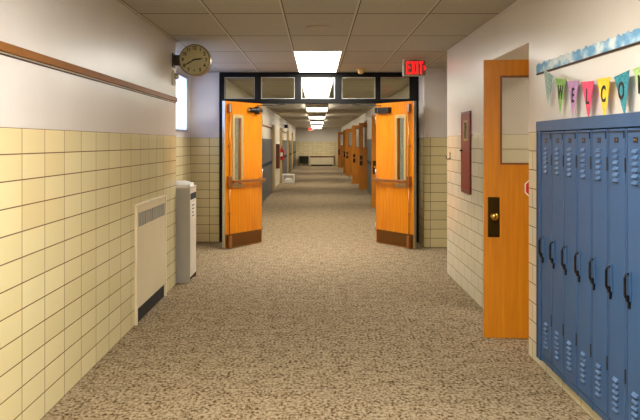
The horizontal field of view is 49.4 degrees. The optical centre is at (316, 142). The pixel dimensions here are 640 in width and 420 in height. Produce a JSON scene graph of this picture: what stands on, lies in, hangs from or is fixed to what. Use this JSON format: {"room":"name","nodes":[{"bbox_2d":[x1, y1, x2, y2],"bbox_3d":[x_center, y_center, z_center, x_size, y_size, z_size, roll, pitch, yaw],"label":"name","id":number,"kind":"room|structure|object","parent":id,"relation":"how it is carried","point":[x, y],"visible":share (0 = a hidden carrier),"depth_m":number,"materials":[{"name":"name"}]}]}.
{"room":"school corridor","nodes":[
{"label":"school corridor","id":0,"kind":"room"},
{"bbox_2d":[0,0,175,419],"bbox_3d":[-1.833,0.226,1.308,0.575,2.646,12.615,0,0,0],"label":"wall","id":1,"kind":"structure","parent":0,"point":[78,154],"depth_m":4.39,"materials":[{"name":"tile"}]},
{"bbox_2d":[0,41,177,102],"bbox_3d":[-1.534,-0.461,1.308,0.022,0.061,12.575,0,0,0],"label":"rail","id":2,"kind":"object","parent":1,"relation":"attached to","point":[6,49],"visible":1,"depth_m":4.33,"materials":[{"name":"brown wood"}]},
{"bbox_2d":[134,195,166,325],"bbox_3d":[-1.530,1.037,6.445,0.026,1.016,1.156,0,0,0],"label":"radiator cover","id":3,"kind":"object","parent":1,"relation":"attached to","point":[150,217],"visible":1,"depth_m":6.33,"materials":[{"name":"beige metal"}]},
{"bbox_2d":[138,203,164,226],"bbox_3d":[-1.534,0.664,6.445,0.018,0.120,1.050,0,0,0],"label":"grille","id":4,"kind":"object","parent":3,"relation":"attached to","point":[149,215],"depth_m":6.40,"materials":[{"name":"grey metal"}]},
{"bbox_2d":[172,71,178,85],"bbox_3d":[-1.512,-0.691,7.450,0.067,0.150,0.110,0,0,0],"label":"fire alarm strobe","id":5,"kind":"object","parent":1,"relation":"attached to","point":[175,76],"visible":1,"depth_m":7.42,"materials":[{"name":"white plastic"}]},
{"bbox_2d":[172,44,211,76],"bbox_3d":[-1.341,-0.883,7.459,0.408,0.336,0.146,0,0,0],"label":"wall clock","id":6,"kind":"object","parent":1,"relation":"attached to","point":[194,60],"visible":1,"depth_m":7.40,"materials":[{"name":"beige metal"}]},
{"bbox_2d":[176,66,190,181],"bbox_3d":[-2.045,0.226,9.283,0.150,2.646,3.335,0,0,0],"label":"wall","id":7,"kind":"structure","parent":0,"point":[183,140],"depth_m":10.33,"materials":[{"name":"tile"}]},
{"bbox_2d":[176,71,187,132],"bbox_3d":[-2.002,-0.581,9.310,0.056,0.860,2.620,0,0,0],"label":"window","id":8,"kind":"structure","parent":7,"relation":"in","point":[182,82],"depth_m":10.25,"materials":[{"name":"glass"}]},
{"bbox_2d":[191,72,218,241],"bbox_3d":[-1.823,0.226,10.910,0.595,2.646,0.120,0,0,0],"label":"wall","id":9,"kind":"structure","parent":0,"point":[204,88],"depth_m":10.85,"materials":[{"name":"tile"}]},
{"bbox_2d":[225,78,295,186],"bbox_3d":[-1.540,0.267,28.785,0.200,2.565,35.630,0,0,0],"label":"wall","id":10,"kind":"structure","parent":0,"point":[270,118],"depth_m":20.22,"materials":[{"name":"beige paint"}]},
{"bbox_2d":[272,125,274,190],"bbox_3d":[-1.395,0.489,22.150,0.090,2.120,0.100,0,0,0],"label":"trim","id":11,"kind":"structure","parent":10,"relation":"attached to","point":[273,126],"depth_m":22.10,"materials":[{"name":"beige metal"}]},
{"bbox_2d":[276,143,279,168],"bbox_3d":[-1.370,0.464,24.600,0.140,0.890,0.500,0,0,0],"label":"upper cabinet","id":12,"kind":"object","parent":10,"relation":"attached to","point":[277,145],"visible":1,"depth_m":24.35,"materials":[{"name":"brown wood"}]},
{"bbox_2d":[280,128,281,182],"bbox_3d":[-1.395,0.489,26.950,0.090,2.120,0.100,0,0,0],"label":"trim","id":13,"kind":"structure","parent":10,"relation":"attached to","point":[280,128],"depth_m":26.90,"materials":[{"name":"beige metal"}]},
{"bbox_2d":[280,146,283,159],"bbox_3d":[-1.333,0.384,25.987,0.210,0.530,0.196,0,0,0],"label":"fire extinguisher","id":14,"kind":"object","parent":10,"relation":"attached to","point":[281,148],"visible":0.93,"depth_m":25.92,"materials":[{"name":"red metal"}]},
{"bbox_2d":[287,131,288,173],"bbox_3d":[-1.395,0.489,33.250,0.090,2.120,0.100,0,0,0],"label":"trim","id":15,"kind":"structure","parent":10,"relation":"attached to","point":[287,131],"depth_m":33.20,"materials":[{"name":"beige wood"}]},
{"bbox_2d":[291,133,292,169],"bbox_3d":[-1.395,0.489,39.250,0.090,2.120,0.100,0,0,0],"label":"trim","id":16,"kind":"structure","parent":10,"relation":"attached to","point":[291,133],"depth_m":39.20,"materials":[{"name":"beige metal"}]},
{"bbox_2d":[41,166,592,419],"bbox_3d":[1.400,1.609,20.850,7.600,0.120,52.100,0,0,0],"label":"floor","id":17,"kind":"structure","parent":0,"point":[318,318],"depth_m":5.42,"materials":[{"name":"carpet"}]},
{"bbox_2d":[176,185,196,282],"bbox_3d":[-1.615,1.019,7.860,0.440,1.060,0.410,0,0,0],"label":"fountain","id":18,"kind":"object","parent":17,"relation":"on","point":[185,196],"visible":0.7,"depth_m":7.66,"materials":[{"name":"grey metal"}]},
{"bbox_2d":[176,180,193,186],"bbox_3d":[-1.601,0.457,7.861,0.380,0.062,0.350,0,0,-3],"label":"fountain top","id":19,"kind":"object","parent":18,"relation":"on","point":[184,183],"visible":0.51,"depth_m":7.72,"materials":[{"name":"metal"}]},
{"bbox_2d":[262,140,262,200],"bbox_3d":[-1.411,0.719,17.707,0.055,1.660,0.305,0,0,0],"label":"locker","id":20,"kind":"object","parent":17,"relation":"on","point":[262,140],"visible":0.27,"depth_m":17.83,"materials":[{"name":"grey metal"}]},
{"bbox_2d":[263,138,263,201],"bbox_3d":[-1.411,0.719,18.317,0.055,1.660,0.305,0,0,0],"label":"locker","id":21,"kind":"object","parent":17,"relation":"on","point":[263,138],"visible":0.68,"depth_m":18.17,"materials":[{"name":"grey metal"}]},
{"bbox_2d":[264,139,264,200],"bbox_3d":[-1.411,0.719,18.622,0.055,1.660,0.305,0,0,0],"label":"locker","id":22,"kind":"object","parent":17,"relation":"on","point":[264,139],"visible":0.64,"depth_m":18.51,"materials":[{"name":"grey metal"}]},
{"bbox_2d":[265,139,265,198],"bbox_3d":[-1.411,0.719,18.927,0.055,1.660,0.305,0,0,0],"label":"locker","id":23,"kind":"object","parent":17,"relation":"on","point":[265,139],"visible":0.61,"depth_m":18.87,"materials":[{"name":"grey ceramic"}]},
{"bbox_2d":[266,139,266,197],"bbox_3d":[-1.411,0.719,19.233,0.055,1.660,0.305,0,0,0],"label":"locker","id":24,"kind":"object","parent":17,"relation":"on","point":[266,139],"visible":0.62,"depth_m":19.25,"materials":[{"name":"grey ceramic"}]},
{"bbox_2d":[267,140,267,194],"bbox_3d":[-1.411,0.719,19.538,0.055,1.660,0.305,0,0,0],"label":"locker","id":25,"kind":"object","parent":17,"relation":"on","point":[267,140],"visible":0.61,"depth_m":19.63,"materials":[{"name":"grey metal"}]},
{"bbox_2d":[268,139,268,195],"bbox_3d":[-1.411,0.719,20.148,0.055,1.660,0.305,0,0,0],"label":"locker","id":26,"kind":"object","parent":17,"relation":"on","point":[268,139],"visible":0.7,"depth_m":20.04,"materials":[{"name":"grey metal"}]},
{"bbox_2d":[269,139,269,194],"bbox_3d":[-1.411,0.719,20.453,0.055,1.660,0.305,0,0,0],"label":"locker","id":27,"kind":"object","parent":17,"relation":"on","point":[269,139],"visible":0.62,"depth_m":20.46,"materials":[{"name":"grey metal"}]},
{"bbox_2d":[270,140,270,191],"bbox_3d":[-1.411,0.719,20.758,0.055,1.660,0.305,0,0,0],"label":"locker","id":28,"kind":"object","parent":17,"relation":"on","point":[270,140],"visible":0.52,"depth_m":20.90,"materials":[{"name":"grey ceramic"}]},
{"bbox_2d":[271,139,271,192],"bbox_3d":[-1.411,0.719,21.367,0.055,1.660,0.305,0,0,0],"label":"locker","id":29,"kind":"object","parent":17,"relation":"on","point":[271,139],"visible":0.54,"depth_m":21.36,"materials":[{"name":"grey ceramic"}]},
{"bbox_2d":[284,141,284,173],"bbox_3d":[-1.411,0.719,29.878,0.055,1.660,0.305,0,0,0],"label":"locker","id":30,"kind":"object","parent":17,"relation":"on","point":[284,141],"visible":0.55,"depth_m":29.91,"materials":[{"name":"grey metal"}]},
{"bbox_2d":[285,141,285,175],"bbox_3d":[-1.411,0.719,30.793,0.055,1.660,0.305,0,0,0],"label":"locker","id":31,"kind":"object","parent":17,"relation":"on","point":[285,141],"visible":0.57,"depth_m":30.86,"materials":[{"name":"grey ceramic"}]},
{"bbox_2d":[286,140,286,175],"bbox_3d":[-1.411,0.719,32.013,0.055,1.660,0.305,0,0,0],"label":"locker","id":32,"kind":"object","parent":17,"relation":"on","point":[286,140],"visible":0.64,"depth_m":31.87,"materials":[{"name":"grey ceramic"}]},
{"bbox_2d":[282,174,294,182],"bbox_3d":[-1.090,1.374,26.600,0.460,0.350,0.400,0,0,0],"label":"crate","id":33,"kind":"object","parent":17,"relation":"on","point":[283,175],"visible":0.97,"depth_m":26.41,"materials":[{"name":"white plastic"}]},
{"bbox_2d":[285,178,292,182],"bbox_3d":[-1.090,1.434,26.601,0.352,0.178,0.287,0,0,0],"label":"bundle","id":34,"kind":"object","parent":33,"relation":"on","point":[286,179],"visible":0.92,"depth_m":26.47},
{"bbox_2d":[289,141,289,172],"bbox_3d":[-1.411,0.719,35.453,0.055,1.660,0.305,0,0,0],"label":"locker","id":35,"kind":"object","parent":17,"relation":"on","point":[289,141],"visible":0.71,"depth_m":35.34,"materials":[{"name":"grey metal"}]},
{"bbox_2d":[299,156,308,165],"bbox_3d":[-0.870,1.219,46.200,0.640,0.660,0.500,0,0,0],"label":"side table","id":36,"kind":"object","parent":17,"relation":"on","point":[302,159],"visible":0.95,"depth_m":46.40,"materials":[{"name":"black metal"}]},
{"bbox_2d":[310,155,334,165],"bbox_3d":[0.350,1.199,46.489,1.640,0.700,0.220,0,0,0],"label":"heater","id":37,"kind":"object","parent":17,"relation":"on","point":[314,160],"visible":1,"depth_m":46.40,"materials":[{"name":"beige metal"}]},
{"bbox_2d":[310,156,333,157],"bbox_3d":[0.330,0.939,46.493,1.560,0.099,0.210,0,0,0],"label":"grille","id":38,"kind":"object","parent":37,"relation":"attached to","point":[310,156],"depth_m":46.39,"materials":[{"name":"beige metal"}]},
{"bbox_2d":[367,139,367,191],"bbox_3d":[1.601,0.719,21.918,0.055,1.660,0.305,0,0,0],"label":"locker","id":39,"kind":"object","parent":17,"relation":"on","point":[367,139],"visible":0.57,"depth_m":21.86,"materials":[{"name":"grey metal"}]},
{"bbox_2d":[368,140,368,190],"bbox_3d":[1.601,0.719,21.308,0.055,1.660,0.305,0,0,0],"label":"locker","id":40,"kind":"object","parent":17,"relation":"on","point":[368,140],"visible":0.57,"depth_m":21.44,"materials":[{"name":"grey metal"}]},
{"bbox_2d":[369,139,369,193],"bbox_3d":[1.601,0.719,21.003,0.055,1.660,0.305,0,0,0],"label":"locker","id":41,"kind":"object","parent":17,"relation":"on","point":[369,139],"visible":0.57,"depth_m":21.03,"materials":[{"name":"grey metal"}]},
{"bbox_2d":[370,139,370,194],"bbox_3d":[1.601,0.719,20.698,0.055,1.660,0.305,0,0,0],"label":"locker","id":42,"kind":"object","parent":17,"relation":"on","point":[370,139],"visible":0.57,"depth_m":20.64,"materials":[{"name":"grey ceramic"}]},
{"bbox_2d":[117,0,516,71],"bbox_3d":[1.450,-1.157,2.885,7.500,0.120,16.170,0,0,0],"label":"ceiling","id":43,"kind":"structure","parent":0,"point":[238,35],"depth_m":6.62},
{"bbox_2d":[293,51,342,71],"bbox_3d":[0.009,-1.091,9.490,0.592,0.011,2.420,0,0,0],"label":"recessed light","id":44,"kind":"object","parent":43,"relation":"in","point":[306,61],"visible":1,"depth_m":9.20,"materials":[{"name":"white plastic"}]},
{"bbox_2d":[297,63,337,71],"bbox_3d":[0.009,-1.091,10.088,0.560,0.007,1.192,0,0,0],"label":"diffuser","id":45,"kind":"object","parent":44,"relation":"attached to","point":[302,67],"depth_m":10.05,"materials":[{"name":"white plastic"}]},
{"bbox_2d":[295,52,340,62],"bbox_3d":[0.009,-1.091,8.892,0.560,0.007,1.192,0,0,0],"label":"diffuser","id":46,"kind":"object","parent":44,"relation":"attached to","point":[300,57],"depth_m":8.88,"materials":[{"name":"white plastic"}]},
{"bbox_2d":[306,25,329,29],"bbox_3d":[0.010,-1.089,6.590,0.230,0.016,0.230,0,0,0],"label":"ceiling speaker","id":47,"kind":"object","parent":43,"relation":"attached to","point":[315,27],"visible":1,"depth_m":6.55},
{"bbox_2d":[356,68,364,73],"bbox_3d":[0.649,-1.058,10.300,0.136,0.078,0.136,0,0,0],"label":"smoke detector","id":48,"kind":"object","parent":43,"relation":"attached to","point":[360,70],"visible":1,"depth_m":10.26,"materials":[{"name":"plastic"}]},
{"bbox_2d":[403,58,425,75],"bbox_3d":[1.260,-0.978,9.000,0.297,0.238,0.068,0,0,0],"label":"exit sign","id":49,"kind":"object","parent":43,"relation":"hanging from","point":[412,66],"visible":1,"depth_m":8.97,"materials":[{"name":"red plastic"}]},
{"bbox_2d":[226,78,407,127],"bbox_3d":[1.450,-1.116,28.935,7.500,0.200,35.930,0,0,0],"label":"ceiling","id":50,"kind":"structure","parent":0,"point":[337,115],"depth_m":14.65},
{"bbox_2d":[306,104,327,111],"bbox_3d":[0.000,-0.966,19.400,0.600,0.099,2.400,0,0,0],"label":"ceiling light","id":51,"kind":"object","parent":50,"relation":"attached to","point":[310,107],"visible":0.98,"depth_m":18.20,"materials":[{"name":"white plastic"}]},
{"bbox_2d":[306,108,327,111],"bbox_3d":[0.000,-0.954,19.400,0.580,0.065,2.370,0,0,0],"label":"diffuser","id":52,"kind":"object","parent":51,"relation":"attached to","point":[308,109],"depth_m":19.28,"materials":[{"name":"white plastic"}]},
{"bbox_2d":[308,114,325,118],"bbox_3d":[0.000,-0.966,25.600,0.600,0.099,2.400,0,0,0],"label":"ceiling light","id":53,"kind":"object","parent":50,"relation":"attached to","point":[311,116],"visible":1,"depth_m":24.40,"materials":[{"name":"white plastic"}]},
{"bbox_2d":[309,117,324,118],"bbox_3d":[0.000,-0.954,25.600,0.580,0.065,2.370,0,0,0],"label":"diffuser","id":54,"kind":"object","parent":53,"relation":"attached to","point":[309,117],"depth_m":25.95,"materials":[{"name":"white plastic"}]},
{"bbox_2d":[310,120,323,122],"bbox_3d":[0.000,-0.966,31.800,0.600,0.099,2.400,0,0,0],"label":"ceiling light","id":55,"kind":"object","parent":50,"relation":"attached to","point":[311,121],"visible":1,"depth_m":30.60,"materials":[{"name":"white plastic"}]},
{"bbox_2d":[302,79,333,97],"bbox_3d":[0.000,-1.010,13.500,0.540,0.011,4.800,0,0,0],"label":"recessed light","id":56,"kind":"object","parent":50,"relation":"in","point":[312,88],"visible":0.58,"depth_m":12.68,"materials":[{"name":"white plastic"}]},
{"bbox_2d":[304,91,329,97],"bbox_3d":[0.000,-1.010,14.693,0.508,0.007,2.382,0,0,0],"label":"diffuser","id":57,"kind":"object","parent":56,"relation":"attached to","point":[308,94],"depth_m":14.52,"materials":[{"name":"white plastic"}]},
{"bbox_2d":[302,80,332,90],"bbox_3d":[0.000,-1.010,12.307,0.508,0.007,2.382,0,0,0],"label":"diffuser","id":58,"kind":"object","parent":56,"relation":"attached to","point":[307,85],"depth_m":12.24,"materials":[{"name":"white plastic"}]},
{"bbox_2d":[296,128,340,165],"bbox_3d":[0.250,0.267,46.675,4.500,2.565,0.150,0,0,0],"label":"wall","id":59,"kind":"structure","parent":0,"point":[324,141],"depth_m":46.60,"materials":[{"name":"tile"}]},
{"bbox_2d":[341,86,407,183],"bbox_3d":[2.065,0.267,28.785,0.870,2.565,35.630,0,0,0],"label":"wall","id":60,"kind":"structure","parent":0,"point":[366,117],"depth_m":21.17,"materials":[{"name":"beige paint"}]},
{"bbox_2d":[338,132,342,166],"bbox_3d":[1.747,0.445,43.291,0.898,2.201,0.116,0,0,0],"label":"door","id":61,"kind":"structure","parent":60,"relation":"in","point":[340,147],"depth_m":43.30,"materials":[{"name":"brown wood"}]},
{"bbox_2d":[343,130,345,172],"bbox_3d":[1.797,0.445,35.986,0.898,2.201,0.116,0,0,0],"label":"door","id":62,"kind":"structure","parent":60,"relation":"in","point":[344,131],"depth_m":36.00,"materials":[{"name":"brown wood"}]},
{"bbox_2d":[345,129,351,175],"bbox_3d":[1.787,0.445,32.598,0.898,2.201,0.116,0,0,1],"label":"door","id":63,"kind":"structure","parent":60,"relation":"in","point":[348,154],"depth_m":32.62,"materials":[{"name":"brown wood"}]},
{"bbox_2d":[352,125,358,183],"bbox_3d":[1.777,0.445,26.283,0.898,2.201,0.116,0,0,-1],"label":"door","id":64,"kind":"structure","parent":60,"relation":"in","point":[355,150],"depth_m":26.29,"materials":[{"name":"brown wood"}]},
{"bbox_2d":[359,123,366,188],"bbox_3d":[1.831,0.445,22.956,0.898,2.201,0.116,0,0,1],"label":"door","id":65,"kind":"structure","parent":60,"relation":"in","point":[362,150],"depth_m":22.98,"materials":[{"name":"brown wood"}]},
{"bbox_2d":[371,115,375,206],"bbox_3d":[1.752,0.445,16.592,0.898,2.201,0.116,0,0,1],"label":"door","id":66,"kind":"structure","parent":60,"relation":"in","point":[373,125],"depth_m":16.61,"materials":[{"name":"brown wood"}]},
{"bbox_2d":[419,69,446,246],"bbox_3d":[3.342,0.226,10.625,3.515,2.646,0.690,0,0,0],"label":"wall","id":67,"kind":"structure","parent":0,"point":[432,86],"depth_m":10.28,"materials":[{"name":"tile"}]},
{"bbox_2d":[219,72,418,241],"bbox_3d":[0.030,0.227,10.880,3.104,2.644,0.120,0,0,0],"label":"door frame","id":68,"kind":"structure","parent":67,"relation":"attached to","point":[413,81],"depth_m":10.82,"materials":[{"name":"black metal"}]},
{"bbox_2d":[222,101,284,248],"bbox_3d":[-0.994,0.464,10.510,1.130,2.146,0.293,0,0,-43],"label":"door","id":69,"kind":"structure","parent":68,"relation":"attached to","point":[242,224],"depth_m":10.39,"materials":[{"name":"orange wood"}]},
{"bbox_2d":[352,101,415,248],"bbox_3d":[1.053,0.464,10.514,1.141,2.146,0.297,0,0,42],"label":"door","id":70,"kind":"structure","parent":67,"relation":"in","point":[395,224],"depth_m":10.42,"materials":[{"name":"orange wood"}]},
{"bbox_2d":[447,0,639,419],"bbox_3d":[1.923,0.226,1.625,0.755,2.646,13.250,0,0,0],"label":"wall","id":71,"kind":"structure","parent":0,"point":[535,31],"depth_m":5.22,"materials":[{"name":"tile"}]},
{"bbox_2d":[459,111,470,194],"bbox_3d":[1.522,0.099,7.160,0.045,0.840,0.420,0,0,0],"label":"fire extinguisher cabinet","id":72,"kind":"object","parent":71,"relation":"attached to","point":[465,150],"visible":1,"depth_m":7.16,"materials":[{"name":"red metal"}]},
{"bbox_2d":[483,60,528,338],"bbox_3d":[1.769,0.445,5.460,0.898,2.201,0.116,0,0,6],"label":"door","id":73,"kind":"structure","parent":71,"relation":"in","point":[505,199],"depth_m":5.50,"materials":[{"name":"orange wood"}]},
{"bbox_2d":[525,180,528,195],"bbox_3d":[1.721,0.359,5.475,0.166,0.166,0.004,0,0,6],"label":"sign","id":74,"kind":"object","parent":73,"relation":"attached to","point":[527,182],"visible":0.27,"depth_m":5.48,"materials":[{"name":"plastic"}]},
{"bbox_2d":[538,131,551,369],"bbox_3d":[1.641,0.650,4.500,0.378,1.587,0.211,0,0,0],"label":"locker","id":75,"kind":"object","parent":71,"relation":"on","point":[546,237],"visible":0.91,"depth_m":4.49,"materials":[{"name":"blue metal"}]},
{"bbox_2d":[549,130,563,380],"bbox_3d":[1.641,0.650,4.288,0.378,1.587,0.211,0,0,0],"label":"locker","id":76,"kind":"object","parent":71,"relation":"on","point":[557,242],"visible":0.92,"depth_m":4.28,"materials":[{"name":"blue metal"}]},
{"bbox_2d":[561,130,576,393],"bbox_3d":[1.641,0.650,4.077,0.378,1.587,0.211,0,0,0],"label":"locker","id":77,"kind":"object","parent":71,"relation":"on","point":[570,136],"visible":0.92,"depth_m":4.07,"materials":[{"name":"blue metal"}]},
{"bbox_2d":[574,129,591,408],"bbox_3d":[1.641,0.650,3.866,0.378,1.587,0.211,0,0,0],"label":"locker","id":78,"kind":"object","parent":71,"relation":"on","point":[584,136],"visible":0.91,"depth_m":3.86,"materials":[{"name":"blue metal"}]},
{"bbox_2d":[536,112,639,359],"bbox_3d":[1.509,0.650,3.684,0.066,1.587,2.012,0,0,0],"label":"trim","id":79,"kind":"structure","parent":71,"relation":"attached to","point":[631,119],"depth_m":4.61,"materials":[{"name":"blue metal"}]},
{"bbox_2d":[536,32,639,74],"bbox_3d":[1.540,-0.507,2.933,0.011,0.068,3.865,0,0,0],"label":"rail","id":80,"kind":"object","parent":71,"relation":"attached to","point":[638,42],"visible":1,"depth_m":3.86,"materials":[{"name":"brown wood"}]},
{"bbox_2d":[536,28,639,72],"bbox_3d":[1.534,-0.519,3.030,0.002,0.071,3.660,0,0,0],"label":"border","id":81,"kind":"object","parent":80,"relation":"attached to","point":[627,38],"visible":1,"depth_m":3.85,"materials":[{"name":"blue paper"}]},
{"bbox_2d":[543,68,633,81],"bbox_3d":[1.508,-0.408,3.874,0.014,0.155,1.496,0,0,0],"label":"string","id":82,"kind":"object","parent":80,"relation":"hanging from","point":[633,68],"visible":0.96,"depth_m":3.99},
{"bbox_2d":[544,71,553,104],"bbox_3d":[1.498,-0.356,4.495,0.004,0.235,0.184,0,0,0],"label":"pennant","id":83,"kind":"object","parent":82,"relation":"hanging from","point":[548,77],"visible":1,"depth_m":4.50,"materials":[{"name":"green paper"}]},
{"bbox_2d":[555,78,565,111],"bbox_3d":[1.498,-0.295,4.274,0.005,0.223,0.175,0,0,0],"label":"pennant","id":84,"kind":"object","parent":82,"relation":"hanging from","point":[560,83],"visible":1,"depth_m":4.27,"materials":[{"name":"green paper"}]},
{"bbox_2d":[567,81,578,115],"bbox_3d":[1.498,-0.256,4.066,0.005,0.223,0.174,0,0,0],"label":"pennant","id":85,"kind":"object","parent":82,"relation":"hanging from","point":[572,85],"visible":0.98,"depth_m":4.06,"materials":[{"name":"purple"}]},
{"bbox_2d":[581,81,593,115],"bbox_3d":[1.498,-0.236,3.848,0.005,0.216,0.178,0,0,0],"label":"pennant","id":86,"kind":"object","parent":82,"relation":"hanging from","point":[587,86],"visible":0.97,"depth_m":3.83,"materials":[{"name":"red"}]},
{"bbox_2d":[597,77,610,114],"bbox_3d":[1.498,-0.230,3.633,0.005,0.222,0.170,0,0,0],"label":"pennant","id":87,"kind":"object","parent":82,"relation":"hanging from","point":[603,83],"visible":1,"depth_m":3.62,"materials":[{"name":"yellow paper"}]},
{"bbox_2d":[614,70,629,112],"bbox_3d":[1.498,-0.236,3.419,0.005,0.226,0.170,0,0,0],"label":"pennant","id":88,"kind":"object","parent":82,"relation":"hanging from","point":[621,80],"visible":1,"depth_m":3.40,"materials":[{"name":"teal paper"}]},
{"bbox_2d":[633,66,639,93],"bbox_3d":[1.498,-0.252,3.209,0.005,0.222,0.167,0,0,0],"label":"pennant","id":89,"kind":"object","parent":82,"relation":"hanging from","point":[636,70],"visible":1,"depth_m":3.24,"materials":[{"name":"green paper"}]},
{"bbox_2d":[588,128,607,419],"bbox_3d":[1.641,0.650,3.655,0.378,1.587,0.211,0,0,0],"label":"locker","id":90,"kind":"object","parent":71,"relation":"on","point":[599,259],"visible":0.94,"depth_m":3.65,"materials":[{"name":"blue metal"}]},
{"bbox_2d":[605,127,626,419],"bbox_3d":[1.641,0.650,3.445,0.378,1.587,0.211,0,0,0],"label":"locker","id":91,"kind":"object","parent":71,"relation":"on","point":[617,137],"visible":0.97,"depth_m":3.44,"materials":[{"name":"blue metal"}]},
{"bbox_2d":[623,126,639,419],"bbox_3d":[1.641,0.650,3.233,0.378,1.587,0.211,0,0,0],"label":"locker","id":92,"kind":"object","parent":71,"relation":"on","point":[632,298],"visible":1,"depth_m":3.26,"materials":[{"name":"blue metal"}]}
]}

